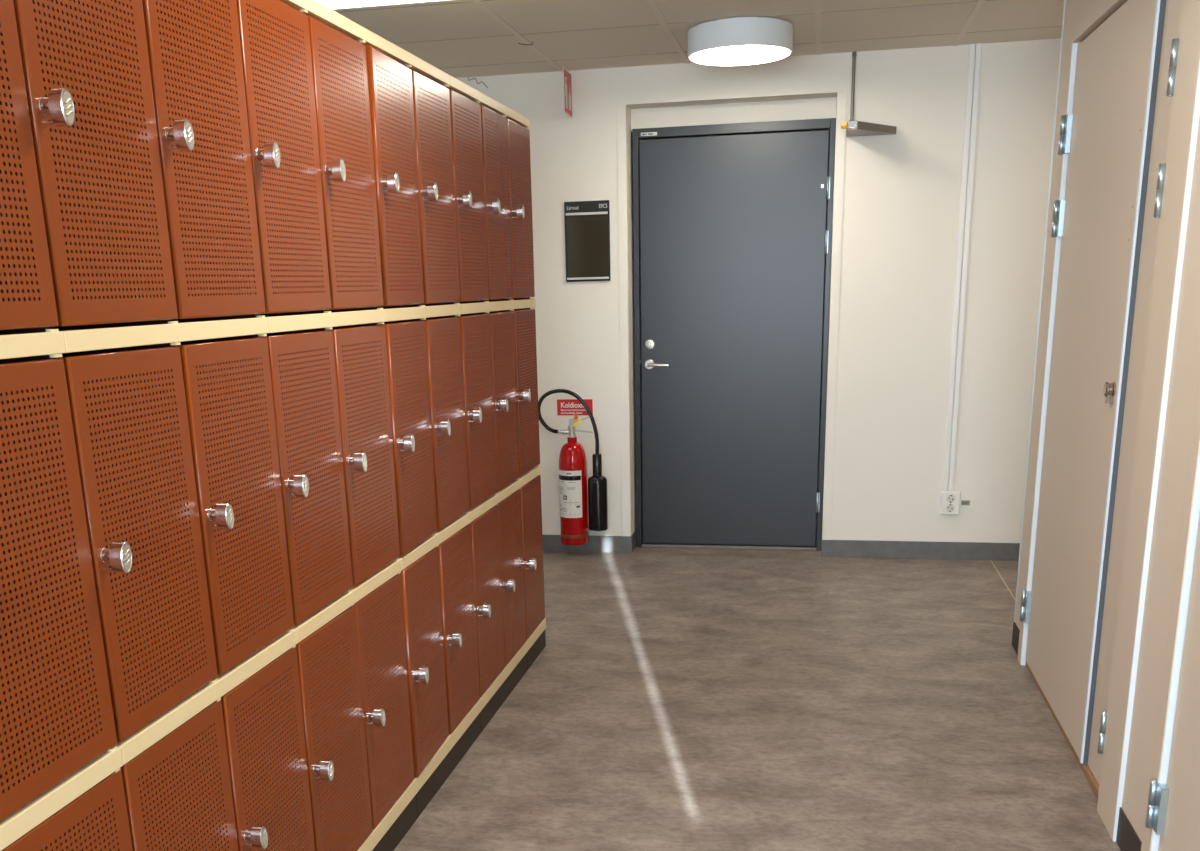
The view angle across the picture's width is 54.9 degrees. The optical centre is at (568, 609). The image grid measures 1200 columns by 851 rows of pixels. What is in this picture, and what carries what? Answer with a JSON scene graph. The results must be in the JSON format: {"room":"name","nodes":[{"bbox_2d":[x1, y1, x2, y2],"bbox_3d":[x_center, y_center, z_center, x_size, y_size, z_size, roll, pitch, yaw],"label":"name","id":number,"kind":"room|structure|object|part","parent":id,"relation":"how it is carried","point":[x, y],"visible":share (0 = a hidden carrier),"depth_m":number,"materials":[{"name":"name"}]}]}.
{"room":"locker room","nodes":[
{"label":"locker room","id":0,"kind":"room"},
{"bbox_2d":[333,0,1063,77],"bbox_3d":[-0.118,-1.545,1.659,5.600,0.102,8.506,2,16,12],"label":"ceiling","id":1,"kind":"structure","parent":0,"point":[459,38],"depth_m":4.66,"materials":[{"name":"tile"}]},
{"bbox_2d":[315,0,455,9],"bbox_3d":[-0.996,-2.115,3.970,1.168,0.006,0.530,2,16,12],"label":"recessed light","id":2,"kind":"object","parent":1,"relation":"in","point":[332,4],"visible":0.04,"depth_m":4.12,"materials":[{"name":"white plastic"}]},
{"bbox_2d":[688,17,792,65],"bbox_3d":[0.701,-2.313,4.711,0.424,0.110,0.424,2,16,12],"label":"ceiling lamp","id":3,"kind":"object","parent":1,"relation":"attached to","point":[738,40],"visible":1,"depth_m":4.57,"materials":[{"name":"white"}]},
{"bbox_2d":[690,45,789,65],"bbox_3d":[0.702,-2.266,4.725,0.404,0.011,0.404,2,16,12],"label":"diffuser","id":4,"kind":"object","parent":3,"relation":"attached to","point":[719,55],"depth_m":4.67,"materials":[{"name":"white plastic"}]},
{"bbox_2d":[394,547,1120,850],"bbox_3d":[-0.055,0.822,2.321,5.600,0.100,8.506,2,16,12],"label":"floor","id":5,"kind":"structure","parent":0,"point":[674,699],"depth_m":3.70,"materials":[{"name":"grey laminate"}]},
{"bbox_2d":[0,0,132,850],"bbox_3d":[-0.970,0.042,1.426,0.540,1.931,0.620,2,16,12],"label":"locker","id":6,"kind":"object","parent":5,"relation":"on","point":[62,787],"visible":1,"depth_m":1.55,"materials":[{"name":"red"}]},
{"bbox_3d":[-0.737,-0.617,1.352,0.020,0.567,0.301,2,16,12],"label":"locker door","id":7,"kind":"part","parent":6,"relation":"part of","materials":[{"name":"brown metal"}]},
{"bbox_3d":[-0.762,-0.281,1.288,0.022,0.037,0.620,2,16,12],"label":"rail","id":8,"kind":"part","parent":6,"relation":"part of","materials":[{"name":"beige metal"}]},
{"bbox_3d":[-0.722,-0.031,1.516,0.020,0.567,0.301,2,16,12],"label":"locker door","id":9,"kind":"part","parent":6,"relation":"part of","materials":[{"name":"brown metal"}]},
{"bbox_3d":[-0.746,0.304,1.452,0.022,0.039,0.620,2,16,12],"label":"rail","id":10,"kind":"part","parent":6,"relation":"part of","materials":[{"name":"beige wood"}]},
{"bbox_3d":[-0.706,0.552,1.679,0.020,0.567,0.301,2,16,12],"label":"locker door","id":11,"kind":"part","parent":6,"relation":"part of","materials":[{"name":"brown metal"}]},
{"bbox_2d":[13,0,314,850],"bbox_3d":[-0.843,-0.125,2.010,0.540,1.931,0.620,2,16,12],"label":"locker","id":12,"kind":"object","parent":5,"relation":"on","point":[137,109],"visible":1,"depth_m":1.87,"materials":[{"name":"red"}]},
{"bbox_3d":[-0.674,-0.701,1.645,0.020,0.567,0.301,2,16,12],"label":"locker door","id":13,"kind":"part","parent":12,"relation":"part of","materials":[{"name":"brown metal"}]},
{"bbox_3d":[-0.660,-0.115,1.809,0.020,0.567,0.301,2,16,11],"label":"locker door","id":14,"kind":"part","parent":12,"relation":"part of","materials":[{"name":"brown metal"}]},
{"bbox_3d":[-0.635,-0.449,1.873,0.022,0.037,0.620,2,16,12],"label":"rail","id":15,"kind":"part","parent":12,"relation":"part of","materials":[{"name":"beige metal"}]},
{"bbox_3d":[-0.643,0.468,1.972,0.020,0.567,0.301,2,16,12],"label":"locker door","id":16,"kind":"part","parent":12,"relation":"part of","materials":[{"name":"brown metal"}]},
{"bbox_3d":[-0.610,-0.784,1.937,0.020,0.567,0.301,2,16,12],"label":"locker door","id":17,"kind":"part","parent":12,"relation":"part of","materials":[{"name":"brown metal"}]},
{"bbox_3d":[-0.620,0.138,2.037,0.022,0.039,0.620,2,16,12],"label":"rail","id":18,"kind":"part","parent":12,"relation":"part of","materials":[{"name":"beige metal"}]},
{"bbox_3d":[-0.595,-0.198,2.101,0.020,0.567,0.301,2,16,12],"label":"locker door","id":19,"kind":"part","parent":12,"relation":"part of","materials":[{"name":"brown metal"}]},
{"bbox_3d":[-0.580,0.385,2.264,0.020,0.567,0.301,2,16,12],"label":"locker door","id":20,"kind":"part","parent":12,"relation":"part of","materials":[{"name":"brown metal"}]},
{"bbox_2d":[236,0,416,850],"bbox_3d":[-0.716,-0.292,2.595,0.540,1.931,0.620,2,16,12],"label":"locker","id":21,"kind":"object","parent":5,"relation":"on","point":[304,62],"visible":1,"depth_m":2.48,"materials":[{"name":"red"}]},
{"bbox_3d":[-0.548,-0.868,2.229,0.020,0.567,0.301,2,16,12],"label":"locker door","id":22,"kind":"part","parent":21,"relation":"part of","materials":[{"name":"brown metal"}]},
{"bbox_3d":[-0.758,-1.207,2.343,0.500,0.031,0.620,2,16,12],"label":"rail","id":23,"kind":"part","parent":21,"relation":"part of","materials":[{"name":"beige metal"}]},
{"bbox_3d":[-0.532,-0.282,2.393,0.020,0.567,0.301,2,16,12],"label":"locker door","id":24,"kind":"part","parent":21,"relation":"part of","materials":[{"name":"brown metal"}]},
{"bbox_3d":[-0.509,-0.616,2.458,0.022,0.037,0.620,2,16,12],"label":"rail","id":25,"kind":"part","parent":21,"relation":"part of","materials":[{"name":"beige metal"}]},
{"bbox_3d":[-0.515,0.301,2.556,0.020,0.567,0.301,2,16,12],"label":"locker door","id":26,"kind":"part","parent":21,"relation":"part of","materials":[{"name":"brown metal"}]},
{"bbox_3d":[-0.484,-0.951,2.522,0.020,0.567,0.301,2,16,12],"label":"locker door","id":27,"kind":"part","parent":21,"relation":"part of","materials":[{"name":"brown metal"}]},
{"bbox_3d":[-0.493,-0.030,2.622,0.022,0.039,0.620,2,16,12],"label":"rail","id":28,"kind":"part","parent":21,"relation":"part of","materials":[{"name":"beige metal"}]},
{"bbox_3d":[-0.468,-0.365,2.686,0.020,0.567,0.301,2,16,12],"label":"locker door","id":29,"kind":"part","parent":21,"relation":"part of","materials":[{"name":"brown metal"}]},
{"bbox_3d":[-0.454,0.218,2.849,0.020,0.567,0.301,2,16,12],"label":"locker door","id":30,"kind":"part","parent":21,"relation":"part of","materials":[{"name":"brown metal"}]},
{"bbox_3d":[-0.477,0.551,2.784,0.022,0.044,0.620,2,16,12],"label":"rail","id":31,"kind":"part","parent":21,"relation":"part of","materials":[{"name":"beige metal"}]},
{"bbox_2d":[363,29,480,817],"bbox_3d":[-0.587,-0.459,3.179,0.545,1.931,0.620,2,16,12],"label":"locker","id":32,"kind":"object","parent":5,"relation":"on","point":[410,96],"visible":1,"depth_m":3.07,"materials":[{"name":"red"}]},
{"bbox_3d":[-0.419,-1.034,2.813,0.020,0.567,0.301,2,16,10],"label":"locker door","id":33,"kind":"part","parent":32,"relation":"part of","materials":[{"name":"brown metal"}]},
{"bbox_3d":[-0.632,-1.374,2.928,0.500,0.031,0.620,2,16,12],"label":"rail","id":34,"kind":"part","parent":32,"relation":"part of","materials":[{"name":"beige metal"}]},
{"bbox_3d":[-0.404,-0.449,2.978,0.020,0.567,0.301,1,16,10],"label":"locker door","id":35,"kind":"part","parent":32,"relation":"part of","materials":[{"name":"brown metal"}]},
{"bbox_3d":[-0.382,-0.783,3.042,0.022,0.037,0.620,2,16,12],"label":"rail","id":36,"kind":"part","parent":32,"relation":"part of","materials":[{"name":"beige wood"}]},
{"bbox_3d":[-0.389,0.134,3.141,0.020,0.567,0.301,1,16,10],"label":"locker door","id":37,"kind":"part","parent":32,"relation":"part of","materials":[{"name":"brown metal"}]},
{"bbox_3d":[-0.366,-0.197,3.206,0.022,0.039,0.620,2,16,12],"label":"rail","id":38,"kind":"part","parent":32,"relation":"part of","materials":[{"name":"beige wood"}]},
{"bbox_3d":[-0.358,-1.118,3.107,0.020,0.567,0.301,2,16,12],"label":"locker door","id":39,"kind":"part","parent":32,"relation":"part of","materials":[{"name":"brown metal"}]},
{"bbox_3d":[-0.343,-0.532,3.271,0.020,0.567,0.301,2,16,11],"label":"locker door","id":40,"kind":"part","parent":32,"relation":"part of","materials":[{"name":"brown metal"}]},
{"bbox_3d":[-0.351,0.385,3.369,0.022,0.044,0.620,2,16,12],"label":"rail","id":41,"kind":"part","parent":32,"relation":"part of","materials":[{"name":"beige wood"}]},
{"bbox_3d":[-0.326,0.051,3.433,0.020,0.567,0.301,2,16,12],"label":"locker door","id":42,"kind":"part","parent":32,"relation":"part of","materials":[{"name":"brown metal"}]},
{"bbox_2d":[447,75,526,731],"bbox_3d":[-0.463,-0.626,3.765,0.540,1.931,0.620,2,16,12],"label":"locker","id":43,"kind":"object","parent":5,"relation":"on","point":[479,129],"visible":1,"depth_m":3.67,"materials":[{"name":"red"}]},
{"bbox_3d":[-0.294,-1.202,3.399,0.020,0.567,0.301,2,16,12],"label":"locker door","id":44,"kind":"part","parent":43,"relation":"part of","materials":[{"name":"brown metal"}]},
{"bbox_3d":[-0.505,-1.541,3.512,0.500,0.031,0.620,2,16,12],"label":"rail","id":45,"kind":"part","parent":43,"relation":"part of","materials":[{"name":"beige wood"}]},
{"bbox_3d":[-0.278,-0.616,3.563,0.020,0.567,0.301,2,16,12],"label":"locker door","id":46,"kind":"part","parent":43,"relation":"part of","materials":[{"name":"brown metal"}]},
{"bbox_3d":[-0.255,-0.950,3.627,0.022,0.037,0.620,2,16,12],"label":"rail","id":47,"kind":"part","parent":43,"relation":"part of","materials":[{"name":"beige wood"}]},
{"bbox_3d":[-0.262,-0.033,3.726,0.020,0.567,0.301,2,16,12],"label":"locker door","id":48,"kind":"part","parent":43,"relation":"part of","materials":[{"name":"brown metal"}]},
{"bbox_3d":[-0.240,-0.364,3.791,0.022,0.039,0.620,2,16,12],"label":"rail","id":49,"kind":"part","parent":43,"relation":"part of","materials":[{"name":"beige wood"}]},
{"bbox_3d":[-0.231,-1.285,3.691,0.020,0.567,0.301,2,16,12],"label":"locker door","id":50,"kind":"part","parent":43,"relation":"part of","materials":[{"name":"brown metal"}]},
{"bbox_3d":[-0.224,0.217,3.954,0.022,0.044,0.620,2,16,12],"label":"rail","id":51,"kind":"part","parent":43,"relation":"part of","materials":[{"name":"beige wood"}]},
{"bbox_3d":[-0.214,-0.699,3.855,0.020,0.567,0.301,2,16,12],"label":"locker door","id":52,"kind":"part","parent":43,"relation":"part of","materials":[{"name":"brown metal"}]},
{"bbox_3d":[-0.200,-0.117,4.018,0.020,0.567,0.301,2,16,12],"label":"locker door","id":53,"kind":"part","parent":43,"relation":"part of","materials":[{"name":"brown metal"}]},
{"bbox_2d":[506,107,545,669],"bbox_3d":[-0.368,-0.751,4.203,0.540,1.931,0.309,2,16,12],"label":"locker","id":54,"kind":"object","parent":5,"relation":"on","point":[518,125],"visible":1,"depth_m":4.13,"materials":[{"name":"red"}]},
{"bbox_3d":[-0.410,-1.666,3.951,0.500,0.031,0.309,2,16,12],"label":"rail","id":55,"kind":"part","parent":54,"relation":"part of","materials":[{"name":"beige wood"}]},
{"bbox_3d":[-0.168,-1.369,3.984,0.020,0.567,0.301,2,16,12],"label":"locker door","id":56,"kind":"part","parent":54,"relation":"part of","materials":[{"name":"brown metal"}]},
{"bbox_3d":[-0.161,-1.075,4.066,0.022,0.037,0.309,2,16,12],"label":"rail","id":57,"kind":"part","parent":54,"relation":"part of","materials":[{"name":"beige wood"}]},
{"bbox_3d":[-0.152,-0.783,4.148,0.020,0.567,0.301,2,16,12],"label":"locker door","id":58,"kind":"part","parent":54,"relation":"part of","materials":[{"name":"brown metal"}]},
{"bbox_3d":[-0.145,-0.489,4.230,0.022,0.039,0.309,2,16,12],"label":"rail","id":59,"kind":"part","parent":54,"relation":"part of","materials":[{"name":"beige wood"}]},
{"bbox_3d":[-0.137,-0.200,4.311,0.020,0.567,0.301,2,16,12],"label":"locker door","id":60,"kind":"part","parent":54,"relation":"part of","materials":[{"name":"brown metal"}]},
{"bbox_3d":[-0.129,0.092,4.392,0.022,0.044,0.309,2,16,12],"label":"rail","id":61,"kind":"part","parent":54,"relation":"part of","materials":[{"name":"beige wood"}]},
{"bbox_2d":[990,560,1014,599],"bbox_3d":[1.916,-0.001,4.885,0.006,0.001,1.834,2,16,12],"label":"trim","id":62,"kind":"structure","parent":5,"relation":"on","point":[990,560],"depth_m":5.34,"materials":[{"name":"beige"}]},
{"bbox_2d":[456,38,1060,554],"bbox_3d":[0.744,-1.459,5.829,5.600,2.360,0.250,2,16,12],"label":"wall","id":63,"kind":"structure","parent":0,"point":[902,189],"depth_m":5.54,"materials":[{"name":"paint"}]},
{"bbox_2d":[563,67,572,117],"bbox_3d":[-0.002,-2.450,5.479,0.006,0.195,0.178,2,16,12],"label":"sign","id":64,"kind":"object","parent":63,"relation":"attached to","point":[567,77],"visible":1,"depth_m":5.47,"materials":[{"name":"red plastic"}]},
{"bbox_2d":[538,389,607,545],"bbox_3d":[0.027,-0.737,5.968,0.359,0.800,0.168,2,16,12],"label":"fire extinguisher","id":65,"kind":"object","parent":63,"relation":"attached to","point":[575,506],"visible":0.98,"depth_m":5.92,"materials":[{"name":"red metal"}]},
{"bbox_3d":[0.066,-0.942,5.891,0.120,0.083,0.016,2,16,12],"label":"squeeze lever","id":66,"kind":"part","parent":65,"relation":"part of","materials":[{"name":"silver metal"}]},
{"bbox_2d":[557,399,592,414],"bbox_3d":[0.035,-1.044,5.966,0.187,0.082,0.003,2,16,12],"label":"notice","id":67,"kind":"object","parent":63,"relation":"attached to","point":[564,406],"visible":0.89,"depth_m":5.97,"materials":[{"name":"red plastic"}]},
{"bbox_2d":[564,200,610,281],"bbox_3d":[0.096,-1.824,5.726,0.226,0.380,0.012,2,16,12],"label":"room sign","id":68,"kind":"object","parent":63,"relation":"attached to","point":[587,223],"visible":1,"depth_m":5.72,"materials":[{"name":"black plastic"}]},
{"bbox_2d":[542,531,635,552],"bbox_3d":[-0.814,-0.397,6.402,2.381,0.088,0.139,2,16,12],"label":"baseboard","id":69,"kind":"structure","parent":63,"relation":"attached to","point":[621,544],"depth_m":6.14,"materials":[{"name":"plastic"}]},
{"bbox_2d":[617,92,846,539],"bbox_3d":[0.785,-1.384,5.705,1.075,2.104,0.007,2,16,12],"label":"trim","id":70,"kind":"structure","parent":63,"relation":"attached to","point":[841,96],"depth_m":5.68,"materials":[{"name":"paint"}]},
{"bbox_2d":[632,118,835,550],"bbox_3d":[0.822,-1.335,5.862,0.975,2.100,0.132,2,16,12],"label":"door","id":71,"kind":"structure","parent":63,"relation":"in","point":[732,232],"depth_m":5.84,"materials":[{"name":"paint"}]},
{"bbox_3d":[0.454,-1.256,5.926,0.131,0.050,0.060,2,16,12],"label":"handle","id":72,"kind":"part","parent":71,"relation":"part of","materials":[{"name":"silver metal"}]},
{"bbox_2d":[841,51,895,136],"bbox_3d":[1.351,-2.325,5.155,0.254,0.361,0.306,2,16,12],"label":"wall bracket","id":73,"kind":"object","parent":63,"relation":"attached to","point":[854,127],"visible":1,"depth_m":5.24,"materials":[{"name":"silver metal"}]},
{"bbox_3d":[1.218,-2.135,5.092,0.030,0.030,0.030,2,16,12],"label":"bracket knob","id":74,"kind":"part","parent":73,"relation":"part of","materials":[{"name":"orange plastic"}]},
{"bbox_3d":[1.307,-2.382,5.300,0.020,0.327,0.020,2,16,12],"label":"drop rod","id":75,"kind":"part","parent":73,"relation":"part of","materials":[{"name":"silver metal"}]},
{"bbox_3d":[1.372,-2.170,5.205,0.223,0.033,0.285,2,16,12],"label":"bracket plate","id":76,"kind":"part","parent":73,"relation":"part of","materials":[{"name":"silver metal"}]},
{"bbox_2d":[821,540,1019,560],"bbox_3d":[2.392,-0.279,5.672,2.240,0.088,0.008,2,16,12],"label":"baseboard","id":77,"kind":"structure","parent":63,"relation":"attached to","point":[830,548],"depth_m":5.80,"materials":[{"name":"plastic"}]},
{"bbox_2d":[940,491,960,514],"bbox_3d":[1.886,-0.526,5.701,0.090,0.114,0.028,2,16,12],"label":"wall socket","id":78,"kind":"object","parent":63,"relation":"attached to","point":[950,500],"visible":1,"depth_m":5.69,"materials":[{"name":"white plastic"}]},
{"bbox_2d":[946,504,954,511],"bbox_3d":[1.884,-0.500,5.695,0.041,0.041,0.002,2,16,12],"label":"outlet","id":79,"kind":"object","parent":78,"relation":"attached to","point":[949,507],"depth_m":5.69,"materials":[{"name":"white plastic"}]},
{"bbox_2d":[947,495,954,502],"bbox_3d":[1.883,-0.545,5.683,0.041,0.041,0.002,2,16,12],"label":"outlet","id":80,"kind":"object","parent":78,"relation":"attached to","point":[950,498],"depth_m":5.68,"materials":[{"name":"white plastic"}]},
{"bbox_2d":[942,43,981,489],"bbox_3d":[1.846,-1.557,5.424,0.050,2.010,0.011,2,16,12],"label":"cable trunking","id":81,"kind":"object","parent":63,"relation":"attached to","point":[972,58],"visible":1,"depth_m":5.40,"materials":[{"name":"white plastic"}]},
{"bbox_2d":[961,500,969,504],"bbox_3d":[1.961,-0.526,5.698,0.040,0.024,0.002,2,16,12],"label":"label","id":82,"kind":"object","parent":63,"relation":"attached to","point":[963,502],"visible":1,"depth_m":5.70,"materials":[{"name":"grey plastic"}]},
{"bbox_2d":[1015,0,1199,841],"bbox_3d":[2.086,-0.537,2.407,1.528,2.360,3.270,2,16,12],"label":"wall","id":83,"kind":"structure","parent":0,"point":[1186,348],"depth_m":2.60,"materials":[{"name":"beige paint"}]},
{"bbox_2d":[1012,621,1019,655],"bbox_3d":[1.827,0.119,4.294,0.304,0.093,0.183,2,16,12],"label":"baseboard","id":84,"kind":"structure","parent":83,"relation":"attached to","point":[1015,636],"depth_m":4.34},
{"bbox_2d":[1013,0,1065,622],"bbox_3d":[1.671,-1.042,4.089,0.011,2.272,0.011,2,16,12],"label":"trim","id":85,"kind":"structure","parent":83,"relation":"attached to","point":[1064,0],"depth_m":4.07,"materials":[{"name":"white"}]},
{"bbox_2d":[1017,0,1199,840],"bbox_3d":[1.525,-0.643,3.267,0.126,2.130,1.462,2,16,12],"label":"door","id":86,"kind":"structure","parent":83,"relation":"in","point":[1130,117],"depth_m":3.13,"materials":[{"name":"beige paint"}]},
{"bbox_3d":[1.432,-0.575,3.058,0.023,0.055,0.038,2,16,12],"label":"knob","id":87,"kind":"part","parent":86,"relation":"part of","materials":[{"name":"silver metal"}]},
{"bbox_2d":[1116,807,1141,850],"bbox_3d":[1.341,0.563,2.755,0.004,0.093,0.228,2,16,12],"label":"baseboard","id":88,"kind":"structure","parent":83,"relation":"attached to","point":[1127,839],"depth_m":2.79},
{"bbox_2d":[1141,357,1199,850],"bbox_3d":[1.218,-0.237,1.846,0.126,2.130,1.100,2,16,12],"label":"door","id":89,"kind":"structure","parent":83,"relation":"in","point":[1172,813],"depth_m":2.41,"materials":[{"name":"beige paint"}]}
]}

